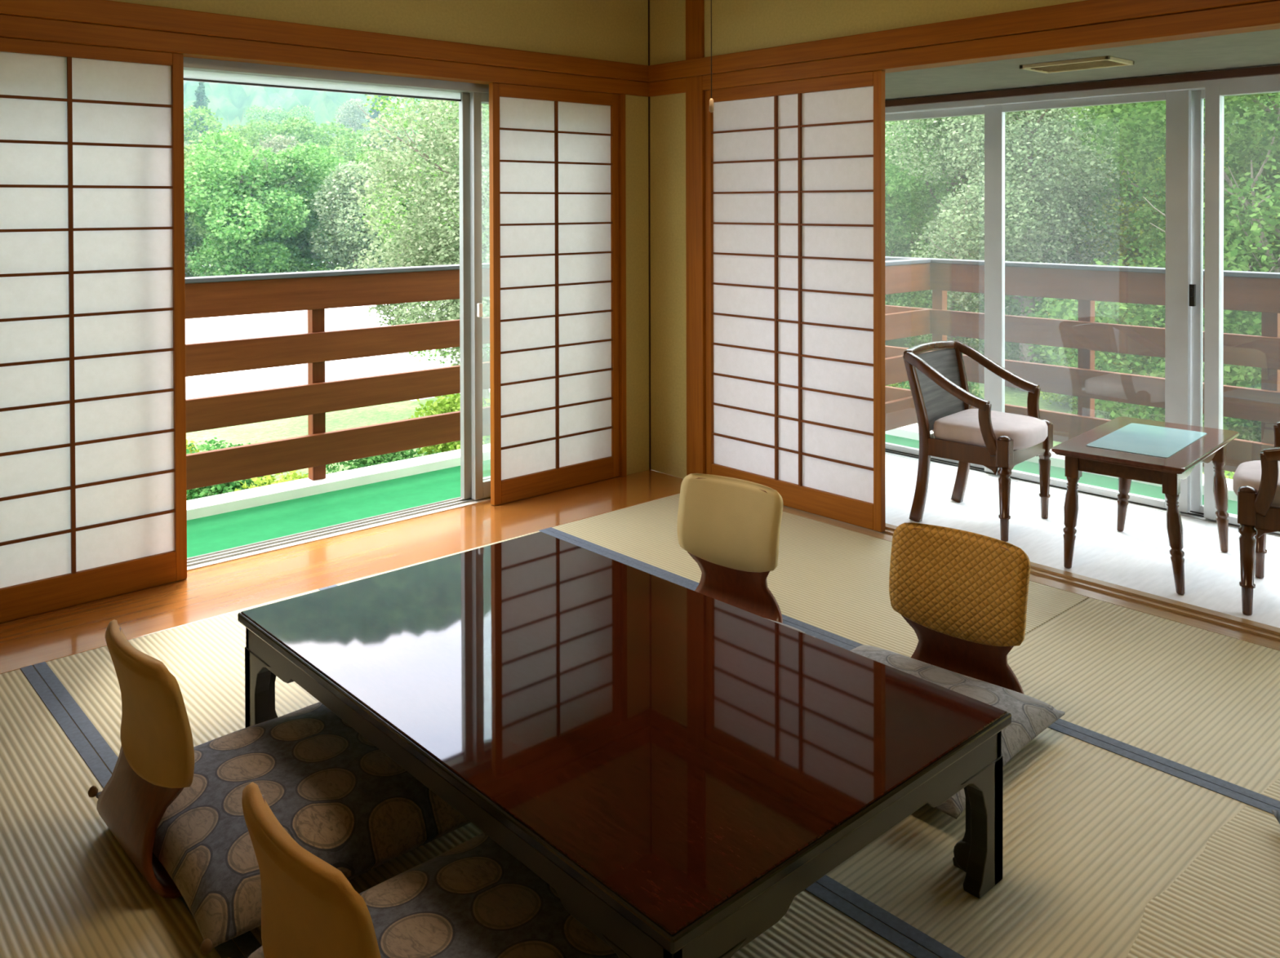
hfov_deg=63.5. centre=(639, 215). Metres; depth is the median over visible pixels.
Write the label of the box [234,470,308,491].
shrub
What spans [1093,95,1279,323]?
broadleaf tree
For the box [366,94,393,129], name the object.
conifer tree
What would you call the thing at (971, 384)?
shrub
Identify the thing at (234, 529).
floor
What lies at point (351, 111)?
broadleaf tree
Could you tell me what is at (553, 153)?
door
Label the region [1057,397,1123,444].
shrub
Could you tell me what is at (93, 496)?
door
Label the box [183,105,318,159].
broadleaf tree
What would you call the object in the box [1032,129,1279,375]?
broadleaf tree
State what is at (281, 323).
gravel lot
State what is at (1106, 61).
ceiling vent
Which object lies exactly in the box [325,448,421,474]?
shrub
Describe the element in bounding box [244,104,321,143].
broadleaf tree
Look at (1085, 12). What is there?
trim
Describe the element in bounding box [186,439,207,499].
shrub
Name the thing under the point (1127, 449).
side table
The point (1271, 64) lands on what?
wall
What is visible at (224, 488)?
shrub
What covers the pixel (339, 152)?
broadleaf tree
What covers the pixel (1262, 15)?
trim
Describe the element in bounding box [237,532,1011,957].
table
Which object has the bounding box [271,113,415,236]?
broadleaf tree
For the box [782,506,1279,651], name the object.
trim
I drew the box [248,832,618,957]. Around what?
floor cushion
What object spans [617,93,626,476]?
trim
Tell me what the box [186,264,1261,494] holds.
ground
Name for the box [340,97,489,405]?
broadleaf tree
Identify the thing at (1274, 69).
trim
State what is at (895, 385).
shrub
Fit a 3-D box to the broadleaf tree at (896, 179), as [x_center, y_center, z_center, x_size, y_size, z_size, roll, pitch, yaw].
[9.719,-0.369,30.912,10.425,10.710,9.692,0,1,16]
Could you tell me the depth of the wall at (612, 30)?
4.64 m
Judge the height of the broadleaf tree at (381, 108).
9.951 m
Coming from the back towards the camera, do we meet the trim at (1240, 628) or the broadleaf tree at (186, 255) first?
the broadleaf tree at (186, 255)
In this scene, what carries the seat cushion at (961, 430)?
on the armchair at (943, 401)
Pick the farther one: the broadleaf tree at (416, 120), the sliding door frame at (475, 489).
the broadleaf tree at (416, 120)
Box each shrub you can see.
[186,437,274,500]
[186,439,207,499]
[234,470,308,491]
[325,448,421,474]
[406,393,490,457]
[406,449,441,459]
[482,435,490,444]
[884,381,910,388]
[897,381,983,398]
[977,338,1051,390]
[1040,361,1077,408]
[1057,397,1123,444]
[1133,360,1238,422]
[1202,471,1234,479]
[1222,367,1261,442]
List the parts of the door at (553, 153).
rail, rail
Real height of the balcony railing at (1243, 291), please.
1.037 m
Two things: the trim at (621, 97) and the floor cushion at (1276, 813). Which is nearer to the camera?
the floor cushion at (1276, 813)
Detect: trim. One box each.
[0,0,651,82]
[0,13,648,96]
[186,423,1237,520]
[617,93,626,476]
[648,0,650,470]
[648,0,1272,81]
[648,0,1279,96]
[685,0,706,475]
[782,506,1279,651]
[884,65,1279,106]
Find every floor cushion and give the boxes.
[88,702,471,955]
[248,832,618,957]
[766,618,814,637]
[849,644,1065,819]
[1271,809,1279,824]
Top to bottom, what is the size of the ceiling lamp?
1.025 m
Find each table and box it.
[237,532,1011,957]
[1051,416,1239,595]
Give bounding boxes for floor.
[0,470,683,674]
[186,434,1237,558]
[667,453,1279,628]
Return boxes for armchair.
[902,340,1053,542]
[1232,421,1279,615]
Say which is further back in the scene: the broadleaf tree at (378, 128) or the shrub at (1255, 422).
the broadleaf tree at (378, 128)
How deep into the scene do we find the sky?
179.67 m
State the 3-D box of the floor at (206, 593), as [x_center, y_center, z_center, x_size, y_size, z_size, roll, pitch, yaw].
[-1.565,1.279,3.355,4.600,0.056,0.520,-1,1,-42]
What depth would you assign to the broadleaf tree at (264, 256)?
57.81 m
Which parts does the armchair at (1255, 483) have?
leg, leg, armrest, seat frame, armrest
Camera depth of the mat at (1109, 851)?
1.99 m
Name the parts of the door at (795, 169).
rail, rail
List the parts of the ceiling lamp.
pull cord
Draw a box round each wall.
[109,0,648,475]
[649,0,1084,479]
[884,64,1279,100]
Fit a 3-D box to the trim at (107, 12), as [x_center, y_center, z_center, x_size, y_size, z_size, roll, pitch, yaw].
[-1.648,-0.656,3.421,4.600,0.078,0.028,-1,1,-42]
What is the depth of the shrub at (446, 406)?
16.45 m
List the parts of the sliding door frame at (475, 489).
frame, track rail, sill, sash, sash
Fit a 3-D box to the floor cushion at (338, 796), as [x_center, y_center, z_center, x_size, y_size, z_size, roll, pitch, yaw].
[-0.695,1.182,2.138,0.648,0.120,0.637,-1,1,-43]
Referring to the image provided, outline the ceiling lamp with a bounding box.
[709,0,713,112]
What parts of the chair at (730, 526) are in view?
backrest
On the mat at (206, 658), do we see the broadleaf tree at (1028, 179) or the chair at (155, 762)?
the chair at (155, 762)
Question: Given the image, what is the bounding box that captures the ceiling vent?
[1019,55,1133,73]
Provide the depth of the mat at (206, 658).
2.72 m
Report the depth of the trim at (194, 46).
3.78 m
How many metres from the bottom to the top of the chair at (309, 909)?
0.431 m
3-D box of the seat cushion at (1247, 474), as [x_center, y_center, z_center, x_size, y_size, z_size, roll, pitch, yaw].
[2.110,0.862,3.301,0.370,0.089,0.376,0,1,36]
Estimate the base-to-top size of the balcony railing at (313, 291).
1.037 m
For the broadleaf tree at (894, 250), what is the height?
8.151 m
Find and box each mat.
[0,665,244,957]
[33,586,483,957]
[327,528,855,651]
[545,493,1088,657]
[731,882,939,957]
[815,723,1279,957]
[1007,597,1279,808]
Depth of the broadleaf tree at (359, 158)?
62.20 m
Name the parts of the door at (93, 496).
rail, rail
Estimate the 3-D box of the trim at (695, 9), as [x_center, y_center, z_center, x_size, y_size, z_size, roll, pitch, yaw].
[0.290,-0.019,4.781,0.114,2.500,0.108,-1,1,-42]
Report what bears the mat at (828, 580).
on the floor
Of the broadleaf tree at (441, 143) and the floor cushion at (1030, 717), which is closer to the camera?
the floor cushion at (1030, 717)
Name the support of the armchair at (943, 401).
on the floor at (1138, 557)
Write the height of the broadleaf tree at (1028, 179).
9.552 m
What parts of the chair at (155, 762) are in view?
backrest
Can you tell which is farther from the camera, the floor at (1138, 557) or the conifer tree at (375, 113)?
the conifer tree at (375, 113)
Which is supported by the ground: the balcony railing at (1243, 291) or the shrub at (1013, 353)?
the shrub at (1013, 353)
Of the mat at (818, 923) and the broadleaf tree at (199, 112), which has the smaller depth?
the mat at (818, 923)
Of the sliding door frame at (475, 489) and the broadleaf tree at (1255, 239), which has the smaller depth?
the sliding door frame at (475, 489)
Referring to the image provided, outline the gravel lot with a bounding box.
[185,298,489,400]
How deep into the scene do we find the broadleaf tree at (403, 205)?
62.88 m
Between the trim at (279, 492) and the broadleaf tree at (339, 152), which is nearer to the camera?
the trim at (279, 492)
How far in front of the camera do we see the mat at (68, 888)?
2.02 m
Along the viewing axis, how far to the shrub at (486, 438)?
15.75 m
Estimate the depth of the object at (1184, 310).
4.28 m
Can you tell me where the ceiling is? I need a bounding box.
[884,28,1279,99]
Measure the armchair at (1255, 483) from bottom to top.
0.700 m
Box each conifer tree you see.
[183,81,213,151]
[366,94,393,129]
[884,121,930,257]
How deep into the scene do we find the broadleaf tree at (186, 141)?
85.60 m
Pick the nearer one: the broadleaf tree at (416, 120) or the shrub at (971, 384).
the shrub at (971, 384)
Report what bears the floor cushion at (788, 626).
on the mat at (828, 640)
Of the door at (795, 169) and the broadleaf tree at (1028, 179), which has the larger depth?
the broadleaf tree at (1028, 179)
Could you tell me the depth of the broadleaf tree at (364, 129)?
113.59 m
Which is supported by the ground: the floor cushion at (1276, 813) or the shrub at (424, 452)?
the shrub at (424, 452)
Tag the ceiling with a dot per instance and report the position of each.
(1256, 48)
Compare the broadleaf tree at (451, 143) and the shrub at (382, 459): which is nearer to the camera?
the shrub at (382, 459)
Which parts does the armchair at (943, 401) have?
leg, crest rail, panel, armrest, leg, seat frame, armrest, leg, leg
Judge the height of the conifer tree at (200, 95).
13.779 m
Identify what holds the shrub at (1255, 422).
on the ground
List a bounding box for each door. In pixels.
[0,36,186,622]
[488,82,619,506]
[705,70,884,532]
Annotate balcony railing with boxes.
[185,262,490,490]
[884,256,1279,472]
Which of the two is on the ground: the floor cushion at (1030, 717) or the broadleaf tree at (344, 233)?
the broadleaf tree at (344, 233)
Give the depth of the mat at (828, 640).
3.62 m
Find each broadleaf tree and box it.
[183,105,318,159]
[183,132,208,244]
[183,145,226,277]
[184,128,323,276]
[184,249,191,276]
[190,154,335,275]
[198,124,263,162]
[210,133,304,245]
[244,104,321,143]
[244,119,304,142]
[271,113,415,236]
[271,142,349,271]
[307,135,366,239]
[308,160,413,269]
[328,97,373,145]
[328,155,452,268]
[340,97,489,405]
[354,146,453,265]
[355,128,414,138]
[360,94,489,366]
[362,124,418,239]
[368,118,458,155]
[398,100,457,135]
[399,142,447,159]
[444,142,486,217]
[884,104,1154,353]
[884,106,1155,391]
[884,133,984,306]
[893,95,1268,372]
[1024,92,1279,441]
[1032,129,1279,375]
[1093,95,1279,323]
[1164,94,1279,378]
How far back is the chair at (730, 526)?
3.17 m
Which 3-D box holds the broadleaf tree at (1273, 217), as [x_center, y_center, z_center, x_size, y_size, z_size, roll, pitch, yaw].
[15.390,-0.153,19.326,9.026,9.962,9.336,0,1,-21]
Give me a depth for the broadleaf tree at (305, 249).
61.58 m
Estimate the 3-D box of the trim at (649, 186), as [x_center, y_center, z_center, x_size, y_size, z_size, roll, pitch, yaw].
[0.045,-0.020,4.981,0.006,2.500,0.006,-1,1,-42]
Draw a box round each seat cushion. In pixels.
[933,408,1047,449]
[1232,460,1279,507]
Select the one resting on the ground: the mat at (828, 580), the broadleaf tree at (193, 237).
the broadleaf tree at (193, 237)
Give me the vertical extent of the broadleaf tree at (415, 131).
12.954 m
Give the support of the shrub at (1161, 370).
on the ground
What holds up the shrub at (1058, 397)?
on the ground
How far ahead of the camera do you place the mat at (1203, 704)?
2.73 m
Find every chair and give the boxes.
[96,619,194,898]
[241,782,381,957]
[676,473,783,623]
[888,522,1031,694]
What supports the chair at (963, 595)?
on the mat at (1109, 851)
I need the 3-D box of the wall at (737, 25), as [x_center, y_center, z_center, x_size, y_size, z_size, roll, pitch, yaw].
[1.638,-0.007,3.325,0.120,2.500,4.600,-1,1,-42]
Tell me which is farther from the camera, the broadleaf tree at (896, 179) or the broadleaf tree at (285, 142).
the broadleaf tree at (285, 142)
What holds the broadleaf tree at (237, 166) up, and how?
on the ground
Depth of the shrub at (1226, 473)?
12.26 m

